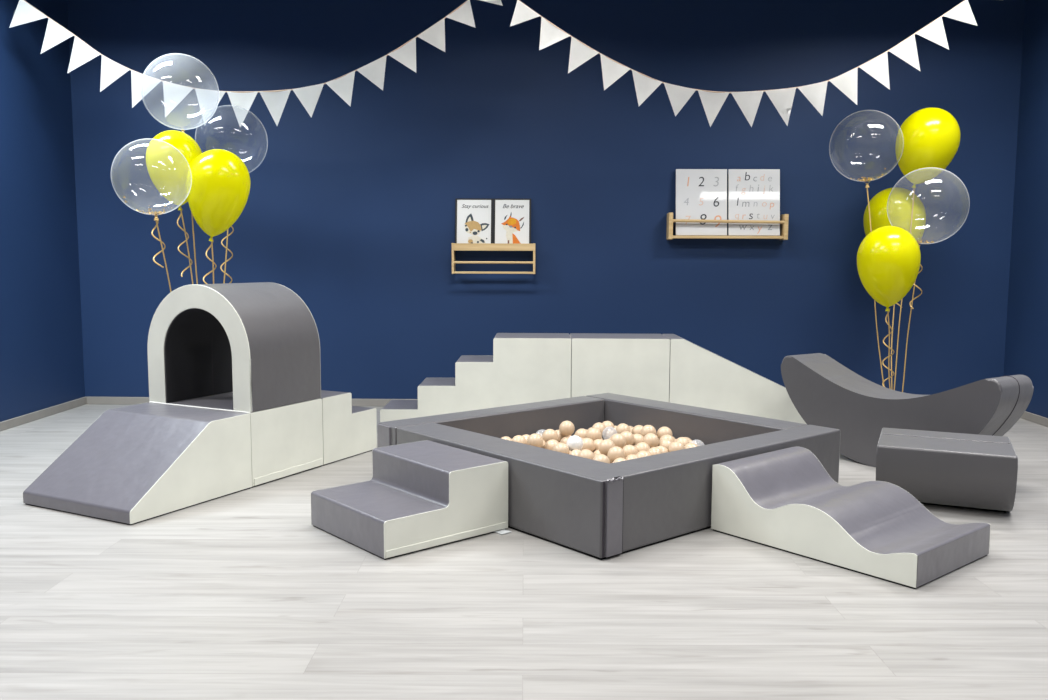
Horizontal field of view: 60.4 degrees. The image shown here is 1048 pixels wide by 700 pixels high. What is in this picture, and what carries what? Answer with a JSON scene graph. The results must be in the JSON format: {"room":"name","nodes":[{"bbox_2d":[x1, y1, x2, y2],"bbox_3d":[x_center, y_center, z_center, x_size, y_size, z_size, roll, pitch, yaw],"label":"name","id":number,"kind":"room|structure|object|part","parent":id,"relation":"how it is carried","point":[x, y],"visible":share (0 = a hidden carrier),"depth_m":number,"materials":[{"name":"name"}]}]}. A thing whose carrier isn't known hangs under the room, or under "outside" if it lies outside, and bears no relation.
{"room":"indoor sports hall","nodes":[
{"label":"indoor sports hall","id":0,"kind":"room"},
{"bbox_2d":[0,0,84,421],"bbox_3d":[-3.626,-0.713,1.951,0.120,3.300,10.000,0,6,1],"label":"wall","id":1,"kind":"structure","parent":0,"point":[42,364],"depth_m":6.39,"materials":[{"name":"blue paint"}]},
{"bbox_2d":[0,397,85,430],"bbox_3d":[-3.565,0.899,2.113,0.014,0.060,10.000,0,6,1],"label":"baseboard","id":2,"kind":"structure","parent":1,"relation":"attached to","point":[36,415],"depth_m":6.43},
{"bbox_2d":[0,404,1047,699],"bbox_3d":[-0.007,0.995,2.099,7.602,0.100,10.288,0,6,0],"label":"floor","id":3,"kind":"structure","parent":0,"point":[235,596],"depth_m":2.94,"materials":[{"name":"white wood"}]},
{"bbox_2d":[23,403,251,524],"bbox_3d":[-1.852,0.519,4.346,0.724,0.380,0.726,3,6,27],"label":"slide","id":4,"kind":"object","parent":3,"relation":"on","point":[137,463],"visible":1,"depth_m":4.22,"materials":[{"name":"grey leather"}]},
{"bbox_3d":[-2.174,0.498,4.508,0.002,0.373,0.726,3,6,27],"label":"panel","id":5,"kind":"part","parent":4,"relation":"part of","materials":[{"name":"grey leather"}]},
{"bbox_3d":[-1.532,0.533,4.183,0.004,0.373,0.726,3,6,27],"label":"panel","id":6,"kind":"part","parent":4,"relation":"part of","materials":[{"name":"white leather"}]},
{"bbox_2d":[112,138,191,292],"bbox_3d":[-2.041,-0.281,5.186,0.412,1.790,0.786,0,6,0],"label":"balloon","id":7,"kind":"object","parent":3,"relation":"on","point":[155,213],"visible":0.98,"depth_m":5.00,"materials":[{"name":"clear plastic"}]},
{"bbox_2d":[146,130,201,283],"bbox_3d":[-2.076,-0.358,5.428,0.320,1.893,0.352,-1,6,-13],"label":"balloon","id":8,"kind":"object","parent":3,"relation":"on","point":[167,167],"visible":0.84,"depth_m":5.22,"materials":[{"name":"yellow rubber"}]},
{"bbox_2d":[140,53,217,283],"bbox_3d":[-2.055,-0.591,5.469,0.440,2.349,0.440,0,6,0],"label":"balloon","id":9,"kind":"object","parent":3,"relation":"on","point":[170,53],"visible":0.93,"depth_m":5.50,"materials":[{"name":"clear plastic"}]},
{"bbox_2d":[186,149,249,283],"bbox_3d":[-1.773,-0.285,5.352,0.358,1.768,0.495,0,6,0],"label":"balloon","id":10,"kind":"object","parent":3,"relation":"on","point":[218,195],"visible":0.92,"depth_m":5.10,"materials":[{"name":"yellow rubber"}]},
{"bbox_2d":[149,391,322,487],"bbox_3d":[-1.561,0.460,4.909,0.728,0.386,0.548,3,6,27],"label":"block","id":11,"kind":"object","parent":3,"relation":"on","point":[287,440],"visible":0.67,"depth_m":4.74,"materials":[{"name":"white leather"}]},
{"bbox_2d":[147,282,320,411],"bbox_3d":[-1.565,-0.045,4.872,0.728,0.632,0.535,3,6,27],"label":"tunnel","id":12,"kind":"object","parent":11,"relation":"on","point":[259,342],"visible":1,"depth_m":4.76,"materials":[{"name":"grey leather"}]},
{"bbox_3d":[-1.242,0.477,4.748,0.004,0.373,0.545,3,6,27],"label":"panel","id":13,"kind":"part","parent":11,"relation":"part of","materials":[{"name":"white leather"}]},
{"bbox_2d":[211,109,265,283],"bbox_3d":[-1.846,-0.493,5.760,0.438,2.097,0.438,0,6,0],"label":"balloon","id":14,"kind":"object","parent":3,"relation":"on","point":[224,271],"visible":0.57,"depth_m":5.71,"materials":[{"name":"clear plastic"}]},
{"bbox_2d":[319,390,376,465],"bbox_3d":[-1.324,0.417,5.375,0.724,0.380,0.492,3,6,27],"label":"steps","id":15,"kind":"structure","parent":3,"relation":"on","point":[349,431],"depth_m":5.17,"materials":[{"name":"white leather"}]},
{"bbox_2d":[311,440,510,559],"bbox_3d":[-0.478,0.618,3.837,0.617,0.298,0.633,-5,8,-41],"label":"steps","id":16,"kind":"structure","parent":3,"relation":"on","point":[426,494],"depth_m":3.72,"materials":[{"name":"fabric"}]},
{"bbox_3d":[-0.301,0.635,3.634,0.617,0.291,0.004,-5,8,-41],"label":"panel","id":17,"kind":"part","parent":16,"relation":"part of","materials":[{"name":"white leather"}]},
{"bbox_2d":[380,333,570,421],"bbox_3d":[-0.318,0.216,6.125,1.258,0.636,0.415,0,6,1],"label":"staircase","id":18,"kind":"structure","parent":3,"relation":"on","point":[522,368],"depth_m":5.92,"materials":[{"name":"white leather"}]},
{"bbox_2d":[378,393,840,559],"bbox_3d":[0.409,0.536,4.567,1.701,0.320,1.620,-5,8,-40],"label":"pit","id":19,"kind":"object","parent":3,"relation":"on","point":[599,510],"visible":0.59,"depth_m":3.84,"materials":[{"name":"grey leather"}]},
{"bbox_3d":[-0.134,0.485,5.041,1.471,0.306,0.178,-5,8,-40],"label":"wall panel","id":20,"kind":"part","parent":19,"relation":"part of","materials":[{"name":"grey leather"}]},
{"bbox_2d":[511,435,526,443],"bbox_3d":[-0.027,0.486,4.693,0.083,0.084,0.083,5,7,37],"label":"ball","id":21,"kind":"object","parent":19,"relation":"in","point":[518,438],"visible":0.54,"depth_m":4.67,"materials":[{"name":"beige plastic"}]},
{"bbox_2d":[545,439,558,449],"bbox_3d":[0.147,0.503,4.635,0.083,0.084,0.084,6,8,45],"label":"ball","id":22,"kind":"object","parent":19,"relation":"in","point":[550,444],"visible":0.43,"depth_m":4.61,"materials":[{"name":"beige plastic"}]},
{"bbox_2d":[555,430,565,441],"bbox_3d":[0.189,0.474,4.882,0.083,0.083,0.083,6,8,43],"label":"ball","id":23,"kind":"object","parent":19,"relation":"in","point":[560,436],"visible":0.36,"depth_m":4.84,"materials":[{"name":"beige plastic"}]},
{"bbox_2d":[560,436,568,443],"bbox_3d":[0.232,0.504,4.815,0.083,0.084,0.084,-1,6,-15],"label":"ball","id":24,"kind":"object","parent":19,"relation":"on","point":[564,439],"visible":0.27,"depth_m":4.79,"materials":[{"name":"beige plastic"}]},
{"bbox_2d":[559,421,574,435],"bbox_3d":[0.230,0.421,4.830,0.083,0.084,0.084,1,6,10],"label":"ball","id":25,"kind":"object","parent":24,"relation":"on","point":[566,428],"visible":1,"depth_m":4.80,"materials":[{"name":"beige plastic"}]},
{"bbox_2d":[569,449,580,455],"bbox_3d":[0.257,0.526,4.382,0.084,0.083,0.083,4,7,32],"label":"ball","id":26,"kind":"object","parent":19,"relation":"in","point":[575,452],"visible":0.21,"depth_m":4.36,"materials":[{"name":"beige plastic"}]},
{"bbox_2d":[575,428,586,438],"bbox_3d":[0.319,0.474,4.954,0.084,0.084,0.083,2,6,21],"label":"ball","id":27,"kind":"object","parent":19,"relation":"in","point":[581,433],"visible":0.45,"depth_m":4.92,"materials":[{"name":"beige plastic"}]},
{"bbox_2d":[581,438,594,451],"bbox_3d":[0.322,0.490,4.592,0.084,0.083,0.083,3,7,28],"label":"ball","id":28,"kind":"object","parent":19,"relation":"in","point":[588,443],"visible":0.53,"depth_m":4.56,"materials":[{"name":"beige plastic"}]},
{"bbox_2d":[593,439,602,451],"bbox_3d":[0.387,0.501,4.644,0.083,0.084,0.083,5,7,38],"label":"ball","id":29,"kind":"object","parent":19,"relation":"in","point":[597,441],"visible":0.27,"depth_m":4.61,"materials":[{"name":"beige plastic"}]},
{"bbox_2d":[592,422,605,435],"bbox_3d":[0.424,0.452,5.089,0.083,0.084,0.083,-4,7,-35],"label":"ball","id":30,"kind":"object","parent":19,"relation":"in","point":[600,426],"visible":0.55,"depth_m":5.06,"materials":[{"name":"beige plastic"}]},
{"bbox_2d":[603,421,614,431],"bbox_3d":[0.478,0.449,5.168,0.083,0.084,0.083,1,6,12],"label":"ball","id":31,"kind":"object","parent":19,"relation":"in","point":[610,426],"visible":0.45,"depth_m":5.14,"materials":[{"name":"beige plastic"}]},
{"bbox_2d":[604,430,615,439],"bbox_3d":[0.495,0.495,5.100,0.083,0.084,0.084,-1,6,-7],"label":"ball","id":32,"kind":"object","parent":19,"relation":"on","point":[608,434],"visible":0.38,"depth_m":5.07,"materials":[{"name":"white plastic"}]},
{"bbox_2d":[613,458,625,462],"bbox_3d":[0.456,0.550,4.250,0.083,0.084,0.083,-1,6,-16],"label":"ball","id":33,"kind":"object","parent":19,"relation":"in","point":[617,459],"visible":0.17,"depth_m":4.23,"materials":[{"name":"beige plastic"}]},
{"bbox_2d":[615,423,629,433],"bbox_3d":[0.556,0.454,5.057,0.083,0.084,0.083,1,6,8],"label":"ball","id":34,"kind":"object","parent":19,"relation":"in","point":[622,427],"visible":0.59,"depth_m":5.03,"materials":[{"name":"beige plastic"}]},
{"bbox_2d":[622,445,637,458],"bbox_3d":[0.527,0.515,4.499,0.083,0.083,0.084,-1,6,-14],"label":"ball","id":35,"kind":"object","parent":19,"relation":"in","point":[628,449],"visible":0.58,"depth_m":4.47,"materials":[{"name":"beige plastic"}]},
{"bbox_2d":[625,454,638,459],"bbox_3d":[0.520,0.541,4.305,0.083,0.084,0.083,4,7,34],"label":"ball","id":36,"kind":"object","parent":19,"relation":"in","point":[632,456],"visible":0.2,"depth_m":4.29,"materials":[{"name":"beige plastic"}]},
{"bbox_2d":[632,425,642,433],"bbox_3d":[0.648,0.465,5.070,0.083,0.083,0.083,3,6,26],"label":"ball","id":37,"kind":"object","parent":19,"relation":"in","point":[637,429],"visible":0.41,"depth_m":5.04,"materials":[{"name":"beige plastic"}]},
{"bbox_2d":[632,434,643,445],"bbox_3d":[0.602,0.486,4.777,0.084,0.084,0.083,5,8,42],"label":"ball","id":38,"kind":"object","parent":19,"relation":"in","point":[638,438],"visible":0.42,"depth_m":4.74,"materials":[{"name":"beige plastic"}]},
{"bbox_2d":[635,442,649,451],"bbox_3d":[0.598,0.508,4.547,0.083,0.083,0.084,-1,6,-13],"label":"ball","id":39,"kind":"object","parent":19,"relation":"in","point":[641,446],"visible":0.48,"depth_m":4.52,"materials":[{"name":"beige plastic"}]},
{"bbox_2d":[636,451,650,457],"bbox_3d":[0.579,0.530,4.365,0.084,0.084,0.083,2,6,15],"label":"ball","id":40,"kind":"object","parent":19,"relation":"in","point":[640,454],"visible":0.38,"depth_m":4.34,"materials":[{"name":"beige plastic"}]},
{"bbox_2d":[647,447,662,454],"bbox_3d":[0.643,0.518,4.419,0.083,0.083,0.084,-4,7,-35],"label":"ball","id":41,"kind":"object","parent":19,"relation":"in","point":[654,450],"visible":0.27,"depth_m":4.39,"materials":[{"name":"beige plastic"}]},
{"bbox_2d":[657,446,668,452],"bbox_3d":[0.682,0.521,4.497,0.083,0.083,0.084,-5,8,-42],"label":"ball","id":42,"kind":"object","parent":19,"relation":"in","point":[664,449],"visible":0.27,"depth_m":4.47,"materials":[{"name":"beige plastic"}]},
{"bbox_2d":[658,439,671,448],"bbox_3d":[0.727,0.498,4.610,0.084,0.084,0.083,2,6,17],"label":"ball","id":43,"kind":"object","parent":19,"relation":"in","point":[666,443],"visible":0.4,"depth_m":4.58,"materials":[{"name":"beige plastic"}]},
{"bbox_2d":[659,435,674,442],"bbox_3d":[0.754,0.488,4.747,0.084,0.084,0.083,-3,7,-31],"label":"ball","id":44,"kind":"object","parent":19,"relation":"in","point":[669,437],"visible":0.38,"depth_m":4.72,"materials":[{"name":"beige plastic"}]},
{"bbox_2d":[668,441,684,451],"bbox_3d":[0.764,0.498,4.494,0.083,0.084,0.083,-1,6,-12],"label":"ball","id":45,"kind":"object","parent":19,"relation":"in","point":[676,445],"visible":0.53,"depth_m":4.47,"materials":[{"name":"beige plastic"}]},
{"bbox_2d":[675,437,689,445],"bbox_3d":[0.826,0.497,4.701,0.083,0.084,0.083,4,7,34],"label":"ball","id":46,"kind":"object","parent":19,"relation":"in","point":[683,440],"visible":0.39,"depth_m":4.67,"materials":[{"name":"beige plastic"}]},
{"bbox_2d":[685,443,696,448],"bbox_3d":[0.847,0.512,4.553,0.083,0.083,0.084,-4,7,-38],"label":"ball","id":47,"kind":"object","parent":19,"relation":"in","point":[689,445],"visible":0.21,"depth_m":4.53,"materials":[{"name":"beige plastic"}]},
{"bbox_3d":[0.918,0.482,5.106,0.204,0.306,1.429,-5,8,-41],"label":"wall panel","id":48,"kind":"part","parent":19,"relation":"part of","materials":[{"name":"grey leather"}]},
{"bbox_3d":[0.183,0.529,4.751,0.084,0.084,0.084,7,6,9],"label":"ball","id":49,"kind":"object","parent":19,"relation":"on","visible":0},
{"bbox_2d":[542,429,557,441],"bbox_3d":[0.138,0.460,4.765,0.083,0.084,0.084,2,6,13],"label":"ball","id":50,"kind":"object","parent":49,"relation":"on","point":[549,434],"visible":0.7,"depth_m":4.74,"materials":[{"name":"beige plastic"}]},
{"bbox_3d":[0.275,0.560,4.457,0.084,0.084,0.084,-33,5,18],"label":"ball","id":51,"kind":"object","parent":19,"relation":"in","visible":0},
{"bbox_2d":[566,435,582,450],"bbox_3d":[0.251,0.463,4.439,0.084,0.083,0.083,-1,6,-14],"label":"ball","id":52,"kind":"object","parent":51,"relation":"on","point":[574,442],"visible":0.88,"depth_m":4.41,"materials":[{"name":"plastic"}]},
{"bbox_3d":[0.456,0.544,4.618,0.084,0.084,0.084,-22,6,-20],"label":"ball","id":53,"kind":"object","parent":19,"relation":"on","visible":0},
{"bbox_2d":[610,433,625,447],"bbox_3d":[0.479,0.468,4.590,0.083,0.084,0.084,-4,7,-37],"label":"ball","id":54,"kind":"object","parent":53,"relation":"on","point":[619,440],"visible":0.73,"depth_m":4.56,"materials":[{"name":"beige plastic"}]},
{"bbox_3d":[0.669,0.549,4.576,0.084,0.084,0.084,-34,-37,3],"label":"ball","id":55,"kind":"object","parent":19,"relation":"in","visible":0},
{"bbox_2d":[643,433,658,447],"bbox_3d":[0.649,0.467,4.601,0.083,0.083,0.084,-5,8,-42],"label":"ball","id":56,"kind":"object","parent":55,"relation":"on","point":[651,439],"visible":0.8,"depth_m":4.57,"materials":[{"name":"beige plastic"}]},
{"bbox_3d":[0.520,0.539,4.673,0.084,0.084,0.084,2,8,-42],"label":"ball","id":57,"kind":"object","parent":19,"relation":"in","visible":0},
{"bbox_2d":[621,431,634,445],"bbox_3d":[0.537,0.467,4.715,0.084,0.083,0.083,3,7,28],"label":"ball","id":58,"kind":"object","parent":57,"relation":"on","point":[629,436],"visible":0.59,"depth_m":4.68,"materials":[{"name":"beige plastic"}]},
{"bbox_3d":[0.392,0.572,4.337,0.084,0.084,0.084,35,34,-3],"label":"ball","id":59,"kind":"object","parent":19,"relation":"in","visible":0},
{"bbox_2d":[607,446,624,462],"bbox_3d":[0.443,0.505,4.321,0.083,0.084,0.083,1,6,8],"label":"ball","id":60,"kind":"object","parent":59,"relation":"on","point":[615,452],"visible":0.78,"depth_m":4.29,"materials":[{"name":"beige plastic"}]},
{"bbox_3d":[0.352,0.594,4.123,0.084,0.084,0.084,-40,5,-27],"label":"ball","id":61,"kind":"object","parent":19,"relation":"in","visible":0},
{"bbox_2d":[593,454,609,463],"bbox_3d":[0.357,0.524,4.171,0.083,0.084,0.084,-2,6,-23],"label":"ball","id":62,"kind":"object","parent":61,"relation":"on","point":[600,457],"visible":0.4,"depth_m":4.15,"materials":[{"name":"beige plastic"}]},
{"label":"ball","id":63,"kind":"object","parent":19,"relation":"in","visible":0},
{"bbox_2d":[578,449,594,459],"bbox_3d":[0.294,0.513,4.268,0.083,0.084,0.083,5,8,41],"label":"ball","id":64,"kind":"object","parent":63,"relation":"on","point":[585,453],"visible":0.43,"depth_m":4.24,"materials":[{"name":"beige plastic"}]},
{"label":"ball","id":65,"kind":"object","parent":19,"relation":"in","visible":0},
{"bbox_2d":[553,443,569,453],"bbox_3d":[0.181,0.496,4.404,0.083,0.084,0.083,0,6,-3],"label":"ball","id":66,"kind":"object","parent":65,"relation":"on","point":[559,447],"visible":0.59,"depth_m":4.38,"materials":[{"name":"beige plastic"}]},
{"bbox_3d":[0.090,0.545,4.590,0.084,0.084,0.084,30,5,-12],"label":"ball","id":67,"kind":"object","parent":19,"relation":"in","visible":0},
{"bbox_2d":[527,434,542,447],"bbox_3d":[0.057,0.469,4.606,0.083,0.084,0.083,3,6,25],"label":"ball","id":68,"kind":"object","parent":67,"relation":"on","point":[536,440],"visible":0.84,"depth_m":4.58,"materials":[{"name":"beige plastic"}]},
{"bbox_2d":[570,333,669,401],"bbox_3d":[0.634,0.222,6.110,0.640,0.636,0.415,0,6,1],"label":"block","id":69,"kind":"object","parent":3,"relation":"on","point":[634,365],"visible":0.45,"depth_m":5.89,"materials":[{"name":"white leather"}]},
{"bbox_2d":[662,334,805,423],"bbox_3d":[1.608,0.227,6.096,1.300,0.636,0.415,0,6,1],"label":"slide","id":70,"kind":"object","parent":3,"relation":"on","point":[698,376],"visible":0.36,"depth_m":5.89,"materials":[{"name":"white leather"}]},
{"bbox_2d":[711,447,990,588],"bbox_3d":[1.313,0.644,3.677,0.588,0.292,0.900,-5,8,-40],"label":"ramp","id":71,"kind":"object","parent":3,"relation":"on","point":[786,500],"visible":1,"depth_m":3.55,"materials":[{"name":"grey leather"}]},
{"bbox_3d":[1.089,0.658,3.490,0.004,0.285,0.900,-5,8,-40],"label":"panel","id":72,"kind":"part","parent":71,"relation":"part of","materials":[{"name":"white leather"}]},
{"bbox_3d":[1.538,0.622,3.863,0.002,0.285,0.900,-5,8,-40],"label":"panel","id":73,"kind":"part","parent":71,"relation":"part of","materials":[{"name":"grey leather"}]},
{"bbox_2d":[846,116,902,380],"bbox_3d":[2.292,-0.537,6.126,0.470,2.144,0.470,0,6,0],"label":"balloon","id":74,"kind":"object","parent":3,"relation":"on","point":[864,178],"visible":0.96,"depth_m":6.09,"materials":[{"name":"clear plastic"}]},
{"bbox_2d":[857,226,920,388],"bbox_3d":[2.326,-0.116,5.839,0.383,1.365,0.465,0,6,0],"label":"balloon","id":75,"kind":"object","parent":3,"relation":"on","point":[888,257],"visible":0.96,"depth_m":5.63,"materials":[{"name":"yellow rubber"}]},
{"bbox_2d":[863,187,925,389],"bbox_3d":[2.623,-0.318,6.397,0.410,1.657,0.458,-2,6,-23],"label":"balloon","id":76,"kind":"object","parent":3,"relation":"on","point":[897,211],"visible":0.56,"depth_m":6.21,"materials":[{"name":"yellow rubber"}]},
{"bbox_2d":[781,353,1033,466],"bbox_3d":[2.090,0.363,5.086,0.310,0.574,1.365,-4,7,-34],"label":"crescent rocker","id":77,"kind":"object","parent":3,"relation":"on","point":[824,392],"visible":0.7,"depth_m":5.02,"materials":[{"name":"grey leather"}]},
{"bbox_2d":[894,107,960,389],"bbox_3d":[2.733,-0.557,6.194,0.405,2.173,0.398,0,6,0],"label":"balloon","id":78,"kind":"object","parent":3,"relation":"on","point":[930,138],"visible":0.96,"depth_m":5.98,"materials":[{"name":"yellow rubber"}]},
{"bbox_2d":[887,167,969,391],"bbox_3d":[2.596,-0.305,5.858,0.488,1.739,0.488,0,6,0],"label":"balloon","id":79,"kind":"object","parent":3,"relation":"on","point":[918,242],"visible":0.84,"depth_m":5.92,"materials":[{"name":"clear plastic"}]},
{"bbox_2d":[876,428,1017,512],"bbox_3d":[1.994,0.579,4.282,0.575,0.305,0.508,3,6,24],"label":"block","id":80,"kind":"object","parent":3,"relation":"on","point":[948,469],"visible":0.83,"depth_m":4.09,"materials":[{"name":"grey leather"}]},
{"bbox_2d":[67,0,1024,398],"bbox_3d":[0.117,-1.199,6.901,7.370,3.300,0.120,0,6,1],"label":"wall","id":81,"kind":"structure","parent":0,"point":[347,209],"depth_m":6.83,"materials":[{"name":"blue paint"}]},
{"bbox_2d":[86,397,417,406],"bbox_3d":[0.109,0.419,6.997,7.102,0.060,0.014,0,6,1],"label":"baseboard","id":82,"kind":"structure","parent":81,"relation":"attached to","point":[89,400],"depth_m":7.06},
{"bbox_2d":[452,243,535,273],"bbox_3d":[-0.229,-0.694,6.838,0.631,0.231,0.121,0,6,1],"label":"shelf","id":83,"kind":"object","parent":81,"relation":"attached to","point":[455,246],"visible":1,"depth_m":6.78,"materials":[{"name":"brown wood"}]},
{"bbox_3d":[-0.536,-0.696,6.845,0.017,0.231,0.121,0,6,1],"label":"panel","id":84,"kind":"part","parent":83,"relation":"part of","materials":[{"name":"brown wood"}]},
{"bbox_2d":[455,198,492,242],"bbox_3d":[-0.380,-0.960,6.845,0.286,0.382,0.077,0,6,1],"label":"framed print","id":85,"kind":"object","parent":83,"relation":"on","point":[473,216],"visible":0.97,"depth_m":6.84,"materials":[{"name":"paper"}]},
{"bbox_3d":[-0.230,-0.660,6.791,0.597,0.019,0.018,0,6,1],"label":"hanging rod","id":86,"kind":"part","parent":83,"relation":"part of","materials":[{"name":"brown wood"}]},
{"bbox_3d":[-0.230,-0.775,6.776,0.597,0.054,0.014,0,6,1],"label":"rail","id":87,"kind":"part","parent":83,"relation":"part of","materials":[{"name":"brown wood"}]},
{"bbox_3d":[-0.231,-0.584,6.798,0.597,0.016,0.016,0,6,1],"label":"rail","id":88,"kind":"part","parent":83,"relation":"part of","materials":[{"name":"brown wood"}]},
{"bbox_2d":[493,199,530,243],"bbox_3d":[-0.090,-0.959,6.838,0.286,0.382,0.077,0,6,1],"label":"framed print","id":89,"kind":"object","parent":83,"relation":"on","point":[511,217],"visible":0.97,"depth_m":6.83,"materials":[{"name":"paper"}]},
{"bbox_3d":[0.078,-0.693,6.831,0.017,0.231,0.121,0,6,1],"label":"panel","id":90,"kind":"part","parent":83,"relation":"part of","materials":[{"name":"brown wood"}]},
{"bbox_2d":[666,212,788,239],"bbox_3d":[1.526,-0.929,6.771,0.889,0.200,0.124,0,6,1],"label":"shelf","id":91,"kind":"object","parent":81,"relation":"attached to","point":[784,219],"visible":0.99,"depth_m":6.72,"materials":[{"name":"brown wood"}]},
{"bbox_3d":[1.099,-0.932,6.781,0.033,0.200,0.124,0,6,1],"label":"post","id":92,"kind":"part","parent":91,"relation":"part of","materials":[{"name":"brown wood"}]},
{"bbox_2d":[676,169,726,235],"bbox_3d":[1.333,-1.110,6.764,0.384,0.497,0.076,0,6,1],"label":"board","id":93,"kind":"object","parent":91,"relation":"on","point":[701,194],"visible":1,"depth_m":6.76,"materials":[{"name":"white paper"}]},
{"bbox_3d":[1.525,-0.960,6.717,0.869,0.032,0.022,0,6,1],"label":"rail","id":94,"kind":"part","parent":91,"relation":"part of","materials":[{"name":"brown wood"}]},
{"bbox_2d":[728,169,779,235],"bbox_3d":[1.727,-1.108,6.755,0.384,0.497,0.076,0,6,1],"label":"board","id":95,"kind":"object","parent":91,"relation":"on","point":[753,194],"visible":1,"depth_m":6.75,"materials":[{"name":"white paper"}]},
{"bbox_3d":[1.954,-0.922,6.762,0.033,0.191,0.124,0,6,1],"label":"post","id":96,"kind":"part","parent":91,"relation":"part of","materials":[{"name":"brown wood"}]},
{"bbox_2d":[1003,0,1047,417],"bbox_3d":[3.622,-0.667,1.784,0.120,3.300,10.000,0,6,1],"label":"wall","id":97,"kind":"structure","parent":0,"point":[1026,342],"depth_m":6.50,"materials":[{"name":"blue paint"}]},
{"bbox_2d":[1020,411,1047,426],"bbox_3d":[3.549,0.944,1.949,0.014,0.060,10.000,0,6,1],"label":"baseboard","id":98,"kind":"structure","parent":97,"relation":"attached to","point":[1026,415],"depth_m":6.42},
{"bbox_3d":[0.006,-2.387,1.756,7.602,0.100,10.288,0,6,0],"label":"ceiling","id":99,"kind":"structure","parent":0,"visible":0},
{"bbox_2d":[9,0,502,126],"bbox_3d":[-1.608,-2.108,5.875,3.718,1.301,0.054,0,6,0],"label":"bunting","id":100,"kind":"object","parent":99,"relation":"hanging from","point":[275,101],"visible":1,"depth_m":5.91,"materials":[{"name":"white fabric"}]},
{"bbox_3d":[-1.607,-2.226,5.886,3.718,1.067,0.008,0,6,0],"label":"cord","id":101,"kind":"part","parent":100,"relation":"part of","materials":[{"name":"white fabric"}]},
{"bbox_2d":[484,0,976,126],"bbox_3d":[1.368,-2.077,5.717,4.166,1.307,0.053,0,6,0],"label":"bunting","id":102,"kind":"object","parent":99,"relation":"hanging from","point":[748,102],"visible":1,"depth_m":5.75,"materials":[{"name":"white fabric"}]},
{"bbox_3d":[1.369,-2.189,5.728,4.166,1.086,0.008,0,6,0],"label":"cord","id":103,"kind":"part","parent":102,"relation":"part of","materials":[{"name":"white fabric"}]},
{"label":"ball","id":104,"kind":"object","parent":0,"visible":0},
{"bbox_2d":[586,428,601,440],"bbox_3d":[0.373,0.457,4.795,0.084,0.084,0.083,-4,7,-35],"label":"ball","id":105,"kind":"object","parent":104,"relation":"on","point":[593,433],"visible":0.7,"depth_m":4.76,"materials":[{"name":"beige plastic"}]},
{"bbox_3d":[0.635,0.522,4.846,0.084,0.084,0.084,11,26,-1],"label":"ball","id":106,"kind":"object","parent":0,"visible":0},
{"bbox_2d":[641,425,655,436],"bbox_3d":[0.671,0.445,4.848,0.084,0.084,0.083,-1,6,-8],"label":"ball","id":107,"kind":"object","parent":106,"relation":"on","point":[646,429],"visible":0.62,"depth_m":4.82,"materials":[{"name":"beige plastic"}]},
{"bbox_3d":[0.809,0.521,4.862,0.084,0.084,0.084,-6,-25,1],"label":"ball","id":108,"kind":"object","parent":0,"visible":0},
{"bbox_2d":[657,427,671,439],"bbox_3d":[0.757,0.454,4.848,0.083,0.084,0.084,-4,7,-37],"label":"ball","id":109,"kind":"object","parent":108,"relation":"on","point":[661,431],"visible":0.59,"depth_m":4.82,"materials":[{"name":"beige plastic"}]},
{"bbox_3d":[0.373,0.557,4.481,0.084,0.084,0.084,5,6,-24],"label":"ball","id":110,"kind":"object","parent":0,"visible":0},
{"bbox_2d":[598,439,614,455],"bbox_3d":[0.411,0.485,4.460,0.083,0.084,0.084,-2,6,-22],"label":"ball","id":111,"kind":"object","parent":110,"relation":"on","point":[605,445],"visible":0.62,"depth_m":4.43,"materials":[{"name":"beige plastic"}]}
]}

